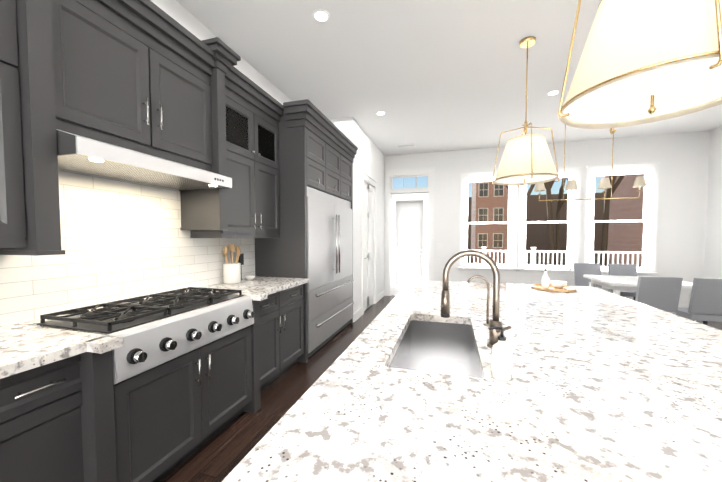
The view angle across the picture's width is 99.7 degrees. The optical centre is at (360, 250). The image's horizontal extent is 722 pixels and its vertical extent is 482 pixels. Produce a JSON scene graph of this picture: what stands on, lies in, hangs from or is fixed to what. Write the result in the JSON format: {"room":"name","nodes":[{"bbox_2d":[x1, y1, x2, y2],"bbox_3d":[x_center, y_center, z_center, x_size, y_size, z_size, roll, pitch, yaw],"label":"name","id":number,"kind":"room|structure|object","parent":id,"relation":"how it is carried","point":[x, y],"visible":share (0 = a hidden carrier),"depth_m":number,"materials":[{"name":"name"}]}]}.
{"room":"dining room and kitchen","nodes":[
{"label":"dining room and kitchen","id":0,"kind":"room"},
{"bbox_2d":[150,0,291,104],"bbox_3d":[-1.542,-0.376,2.588,0.150,3.270,10.260,1,3,16],"label":"wall","id":1,"kind":"structure","parent":0,"point":[183,17],"depth_m":2.72,"materials":[{"name":"white paint"}]},
{"bbox_2d":[0,0,35,243],"bbox_3d":[-1.763,-0.662,0.938,0.330,1.259,0.902,1,3,16],"label":"upper cabinet","id":2,"kind":"object","parent":1,"relation":"attached to","point":[15,150],"depth_m":1.30,"materials":[{"name":"grey wood"}]},
{"bbox_2d":[24,0,215,167],"bbox_3d":[-1.466,-0.991,1.935,0.330,0.685,1.020,1,3,16],"label":"upper cabinet","id":3,"kind":"object","parent":1,"relation":"attached to","point":[149,74],"depth_m":1.69,"materials":[{"name":"grey wood"}]},
{"bbox_2d":[56,120,231,190],"bbox_3d":[-1.377,-0.553,1.927,0.510,0.181,1.012,1,3,16],"label":"range hood","id":4,"kind":"object","parent":3,"relation":"attached to","point":[83,150],"visible":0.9,"depth_m":1.73,"materials":[{"name":"grey metal"}]},
{"bbox_2d":[0,169,254,325],"bbox_3d":[-2.041,-0.224,0.618,0.008,1.270,5.890,1,3,16],"label":"tiled wall","id":5,"kind":"structure","parent":1,"relation":"attached to","point":[122,239],"depth_m":1.99,"materials":[{"name":"white tile"}]},
{"bbox_2d":[239,253,243,264],"bbox_3d":[-1.269,0.092,3.232,0.005,0.120,0.070,1,3,16],"label":"outlet","id":6,"kind":"object","parent":5,"relation":"attached to","point":[241,257],"visible":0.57,"depth_m":3.24,"materials":[{"name":"black plastic"}]},
{"bbox_2d":[188,80,279,235],"bbox_3d":[-1.171,-0.766,2.947,0.330,1.219,0.884,1,3,16],"label":"upper cabinet","id":7,"kind":"object","parent":1,"relation":"attached to","point":[247,136],"depth_m":2.73,"materials":[{"name":"grey wood"}]},
{"bbox_2d":[329,117,344,134],"bbox_3d":[-0.155,-0.524,6.112,0.520,3.270,2.410,1,3,16],"label":"wall","id":8,"kind":"structure","parent":0,"point":[339,123],"depth_m":4.84,"materials":[{"name":"white paint"}]},
{"bbox_2d":[345,117,384,313],"bbox_3d":[0.152,-0.520,6.022,0.120,3.270,2.410,1,3,16],"label":"wall","id":9,"kind":"structure","parent":0,"point":[369,159],"depth_m":5.33,"materials":[{"name":"white paint"}]},
{"bbox_2d":[353,308,361,321],"bbox_3d":[-0.052,1.087,5.158,0.015,0.130,0.490,1,3,16],"label":"baseboard","id":10,"kind":"structure","parent":9,"relation":"attached to","point":[357,315],"depth_m":5.11,"materials":[{"name":"white"}]},
{"bbox_2d":[364,181,373,310],"bbox_3d":[0.146,-0.081,5.854,0.093,2.386,0.842,1,3,16],"label":"pantry door","id":11,"kind":"structure","parent":9,"relation":"in","point":[368,242],"depth_m":5.90,"materials":[{"name":"white wood"}]},
{"bbox_2d":[361,171,376,314],"bbox_3d":[0.173,-0.142,5.844,0.030,2.530,1.080,1,3,16],"label":"door frame","id":12,"kind":"structure","parent":9,"relation":"attached to","point":[366,177],"depth_m":5.61,"materials":[{"name":"white wood"}]},
{"bbox_2d":[377,290,384,301],"bbox_3d":[0.443,1.018,6.809,0.030,0.130,0.860,1,3,16],"label":"baseboard","id":13,"kind":"structure","parent":9,"relation":"attached to","point":[382,294],"depth_m":6.83,"materials":[{"name":"white"}]},
{"bbox_2d":[160,295,721,481],"bbox_3d":[1.672,1.327,1.713,6.850,0.060,10.260,1,3,16],"label":"floor","id":14,"kind":"structure","parent":0,"point":[223,453],"depth_m":2.36,"materials":[{"name":"brown wood"}]},
{"bbox_2d":[0,340,123,481],"bbox_3d":[-1.576,0.881,1.015,0.682,0.890,0.967,1,3,16],"label":"base cabinet","id":15,"kind":"object","parent":14,"relation":"on","point":[70,411],"depth_m":1.26,"materials":[{"name":"grey wood"}]},
{"bbox_2d":[0,324,111,375],"bbox_3d":[-1.855,0.455,0.073,0.672,0.040,2.895,1,3,16],"label":"countertop","id":16,"kind":"structure","parent":15,"relation":"on","point":[21,345],"depth_m":1.26,"materials":[{"name":"white stone"}]},
{"bbox_2d":[112,325,251,481],"bbox_3d":[-1.303,0.936,1.968,0.670,0.700,1.144,1,3,16],"label":"base cabinet","id":17,"kind":"object","parent":14,"relation":"on","point":[169,410],"depth_m":1.75,"materials":[{"name":"grey wood"}]},
{"bbox_2d":[29,287,253,384],"bbox_3d":[-1.220,0.449,1.923,0.654,0.270,0.996,1,3,16],"label":"range","id":18,"kind":"object","parent":17,"relation":"in","point":[156,329],"visible":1,"depth_m":1.69,"materials":[{"name":"silver metal"}]},
{"bbox_2d":[252,280,308,413],"bbox_3d":[-1.016,0.801,2.917,0.682,0.890,0.983,1,3,16],"label":"base cabinet","id":19,"kind":"object","parent":14,"relation":"on","point":[278,326],"depth_m":2.78,"materials":[{"name":"grey wood"}]},
{"bbox_2d":[184,276,303,297],"bbox_3d":[-1.022,0.336,2.900,0.672,0.040,0.983,1,3,16],"label":"countertop","id":20,"kind":"structure","parent":19,"relation":"on","point":[257,286],"depth_m":2.80,"materials":[{"name":"white stone"}]},
{"bbox_2d":[222,244,240,283],"bbox_3d":[-1.255,0.123,2.963,0.170,0.380,0.173,1,3,16],"label":"utensil crock","id":21,"kind":"object","parent":20,"relation":"on","point":[231,272],"visible":0.98,"depth_m":2.91,"materials":[{"name":"white ceramic"}]},
{"bbox_2d":[245,275,255,279],"bbox_3d":[-1.155,0.282,3.170,0.110,0.045,0.108,1,3,16],"label":"bowl","id":22,"kind":"object","parent":20,"relation":"on","point":[249,277],"visible":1,"depth_m":3.14,"materials":[{"name":"white ceramic"}]},
{"bbox_2d":[255,99,357,362],"bbox_3d":[-0.638,-0.194,4.100,0.715,2.780,1.743,1,3,16],"label":"enclosure","id":23,"kind":"object","parent":14,"relation":"on","point":[318,148],"visible":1,"depth_m":3.33,"materials":[{"name":"grey wood"}]},
{"bbox_2d":[307,186,353,357],"bbox_3d":[-0.623,0.222,4.158,0.682,1.920,1.558,1,3,16],"label":"refrigerator","id":24,"kind":"object","parent":23,"relation":"in","point":[329,264],"visible":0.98,"depth_m":3.86,"materials":[{"name":"silver metal"}]},
{"bbox_2d":[222,280,721,481],"bbox_3d":[0.883,0.845,1.508,1.660,0.920,3.200,1,3,16],"label":"kitchen island","id":25,"kind":"object","parent":14,"relation":"on","point":[601,385],"visible":1,"depth_m":0.84,"materials":[{"name":"white stone"}]},
{"bbox_2d":[441,250,511,348],"bbox_3d":[0.450,0.198,1.221,0.256,0.398,0.166,1,3,16],"label":"faucet","id":26,"kind":"object","parent":25,"relation":"on","point":[495,320],"visible":0.9,"depth_m":1.25,"materials":[{"name":"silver metal"}]},
{"bbox_2d":[467,275,489,325],"bbox_3d":[0.607,0.255,1.559,0.122,0.256,0.051,1,3,16],"label":"filter faucet","id":27,"kind":"object","parent":25,"relation":"on","point":[486,323],"visible":0.92,"depth_m":1.55,"materials":[{"name":"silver metal"}]},
{"bbox_2d":[488,326,512,380],"bbox_3d":[0.446,0.324,0.979,0.075,0.165,0.063,1,3,16],"label":"soap bottle","id":28,"kind":"object","parent":25,"relation":"on","point":[501,359],"visible":1,"depth_m":0.96,"materials":[{"name":"white"}]},
{"bbox_2d":[531,250,576,291],"bbox_3d":[1.676,0.166,2.654,0.340,0.341,0.340,1,3,16],"label":"decorative tray","id":29,"kind":"object","parent":25,"relation":"on","point":[554,286],"visible":1,"depth_m":2.62,"materials":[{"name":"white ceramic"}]},
{"bbox_2d":[574,263,611,292],"bbox_3d":[4.063,0.693,5.370,0.400,0.900,0.470,1,3,16],"label":"dining chair","id":30,"kind":"object","parent":14,"relation":"on","point":[581,270],"visible":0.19,"depth_m":5.52,"materials":[{"name":"grey fabric"}]},
{"bbox_2d":[608,264,636,300],"bbox_3d":[4.571,0.699,5.220,0.400,0.900,0.470,1,3,16],"label":"dining chair","id":31,"kind":"object","parent":14,"relation":"on","point":[622,269],"visible":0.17,"depth_m":5.35,"materials":[{"name":"grey fabric"}]},
{"bbox_2d":[583,275,695,321],"bbox_3d":[4.098,0.804,4.519,1.050,0.750,0.950,1,3,16],"label":"dining table","id":32,"kind":"object","parent":14,"relation":"on","point":[616,284],"visible":0.19,"depth_m":4.31,"materials":[{"name":"white wood"}]},
{"bbox_2d":[635,276,682,314],"bbox_3d":[3.611,0.757,3.836,0.400,0.900,0.470,1,3,16],"label":"dining chair","id":33,"kind":"object","parent":14,"relation":"on","point":[662,293],"visible":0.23,"depth_m":3.63,"materials":[{"name":"grey fabric"}]},
{"bbox_2d":[674,278,721,324],"bbox_3d":[4.120,0.764,3.687,0.400,0.900,0.470,1,3,16],"label":"dining chair","id":34,"kind":"object","parent":14,"relation":"on","point":[705,304],"visible":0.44,"depth_m":3.52,"materials":[{"name":"grey fabric"}]},
{"bbox_2d":[176,0,721,155],"bbox_3d":[1.672,-2.010,1.573,6.850,0.080,10.260,1,3,16],"label":"ceiling","id":35,"kind":"structure","parent":0,"point":[427,76],"depth_m":3.31,"materials":[{"name":"white paint"}]},
{"bbox_2d":[312,9,329,22],"bbox_3d":[-0.341,-2.011,2.615,0.150,0.006,0.150,1,3,16],"label":"recessed light","id":36,"kind":"object","parent":35,"relation":"in","point":[321,16],"visible":1,"depth_m":2.61,"materials":[{"name":"white"}]},
{"bbox_2d":[376,111,385,114],"bbox_3d":[0.301,-2.096,4.655,0.150,0.006,0.150,1,3,16],"label":"recessed light","id":37,"kind":"object","parent":35,"relation":"in","point":[380,113],"visible":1,"depth_m":4.65,"materials":[{"name":"white"}]},
{"bbox_2d":[397,143,414,146],"bbox_3d":[0.921,-2.161,6.264,0.360,0.012,0.160,1,3,16],"label":"ceiling vent","id":38,"kind":"object","parent":35,"relation":"in","point":[406,145],"visible":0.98,"depth_m":6.24,"materials":[{"name":"white metal"}]},
{"bbox_2d":[492,36,558,187],"bbox_3d":[1.612,-1.333,2.976,0.596,1.390,0.596,1,3,16],"label":"pendant light","id":39,"kind":"object","parent":35,"relation":"hanging from","point":[526,159],"visible":1,"depth_m":2.85,"materials":[{"name":"fabric"}]},
{"bbox_2d":[547,90,559,95],"bbox_3d":[2.527,-2.069,4.000,0.150,0.006,0.150,1,3,16],"label":"recessed light","id":40,"kind":"object","parent":35,"relation":"in","point":[553,92],"visible":1,"depth_m":3.98,"materials":[{"name":"white"}]},
{"bbox_2d":[534,125,646,200],"bbox_3d":[3.580,-1.455,4.790,1.520,1.299,0.167,1,3,16],"label":"dining chandelier","id":41,"kind":"object","parent":35,"relation":"hanging from","point":[639,183],"visible":0.77,"depth_m":4.76,"materials":[{"name":"gold metal"}]},
{"bbox_2d":[558,0,721,133],"bbox_3d":[1.050,-1.218,1.070,0.596,1.460,0.596,1,3,16],"label":"pendant light","id":42,"kind":"object","parent":35,"relation":"hanging from","point":[644,61],"visible":1,"depth_m":1.00,"materials":[{"name":"fabric"}]},
{"bbox_2d":[384,131,709,304],"bbox_3d":[3.099,-0.540,6.489,6.850,3.270,0.150,1,3,16],"label":"wall","id":43,"kind":"structure","parent":0,"point":[683,158],"depth_m":5.80,"materials":[{"name":"white paint"}]},
{"bbox_2d":[391,192,428,294],"bbox_3d":[1.115,-0.131,7.044,0.848,2.382,0.098,1,3,16],"label":"back door","id":44,"kind":"structure","parent":43,"relation":"in","point":[416,211],"depth_m":7.06,"materials":[{"name":"white wood"}]},
{"bbox_2d":[385,167,434,295],"bbox_3d":[1.123,-0.401,7.060,1.140,2.945,0.182,1,3,16],"label":"door frame","id":45,"kind":"structure","parent":43,"relation":"attached to","point":[413,172],"depth_m":6.96,"materials":[{"name":"white wood"}]},
{"bbox_2d":[458,161,660,276],"bbox_3d":[3.860,-0.584,6.221,3.540,2.180,0.190,1,3,16],"label":"window","id":46,"kind":"structure","parent":43,"relation":"in","point":[516,253],"depth_m":6.10,"materials":[{"name":"white wood"}]},
{"bbox_2d":[703,126,721,278],"bbox_3d":[4.864,-0.294,0.627,0.150,3.270,10.110,1,3,16],"label":"wall","id":47,"kind":"structure","parent":0,"point":[713,254],"depth_m":5.32,"materials":[{"name":"white paint"}]},
{"label":"outside","id":48,"kind":"structure","parent":0,"visible":0},
{"bbox_2d":[399,258,599,279],"bbox_3d":[9.624,3.573,17.849,90.000,0.100,100.000,1,3,16],"label":"ground","id":49,"kind":"structure","parent":48,"point":[537,261],"depth_m":52.70,"materials":[{"name":"white"}]},
{"bbox_2d":[471,181,507,263],"bbox_3d":[17.263,-3.846,39.623,5.000,12.900,8.070,1,3,16],"label":"building","id":50,"kind":"structure","parent":49,"relation":"on","point":[489,201],"depth_m":36.06,"materials":[{"name":"brick"}]},
{"bbox_2d":[395,247,642,280],"bbox_3d":[3.454,2.029,5.863,9.885,3.990,7.665,1,3,16],"label":"railing","id":51,"kind":"object","parent":49,"relation":"on","point":[532,251],"visible":0.08,"depth_m":9.04,"materials":[{"name":"beige wood"}]},
{"bbox_2d":[505,184,534,202],"bbox_3d":[7.446,-4.263,15.839,5.789,15.763,9.174,-1,3,-24],"label":"tree","id":52,"kind":"object","parent":49,"relation":"on","point":[529,191],"depth_m":14.99,"materials":[{"name":"brown plant"}]},
{"bbox_2d":[544,180,555,264],"bbox_3d":[8.297,-5.622,13.922,12.493,18.649,8.328,1,3,16],"label":"tree","id":53,"kind":"object","parent":49,"relation":"on","point":[548,186],"depth_m":15.93,"materials":[{"name":"brown plant"}]},
{"bbox_2d":[555,178,567,264],"bbox_3d":[16.538,-5.701,25.058,9.326,17.845,10.066,1,3,16],"label":"tree","id":54,"kind":"object","parent":49,"relation":"on","point":[559,205],"depth_m":24.43,"materials":[{"name":"brown plant"}]},
{"bbox_2d":[600,175,624,265],"bbox_3d":[12.261,-4.865,13.140,8.918,17.188,8.427,1,3,16],"label":"tree","id":55,"kind":"object","parent":49,"relation":"on","point":[604,243],"depth_m":15.80,"materials":[{"name":"brown plant"}]},
{"bbox_2d":[604,174,643,266],"bbox_3d":[32.911,-3.566,32.940,8.000,12.900,8.070,1,3,16],"label":"building","id":56,"kind":"structure","parent":49,"relation":"on","point":[625,236],"depth_m":33.02,"materials":[{"name":"brick"}]},
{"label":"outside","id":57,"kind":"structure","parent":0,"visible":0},
{"bbox_2d":[396,192,603,257],"bbox_3d":[14.331,-3.349,15.838,140.000,13.900,119.360,1,3,16],"label":"building","id":58,"kind":"structure","parent":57,"point":[537,235],"depth_m":68.14,"materials":[{"name":"brown"}]}
]}

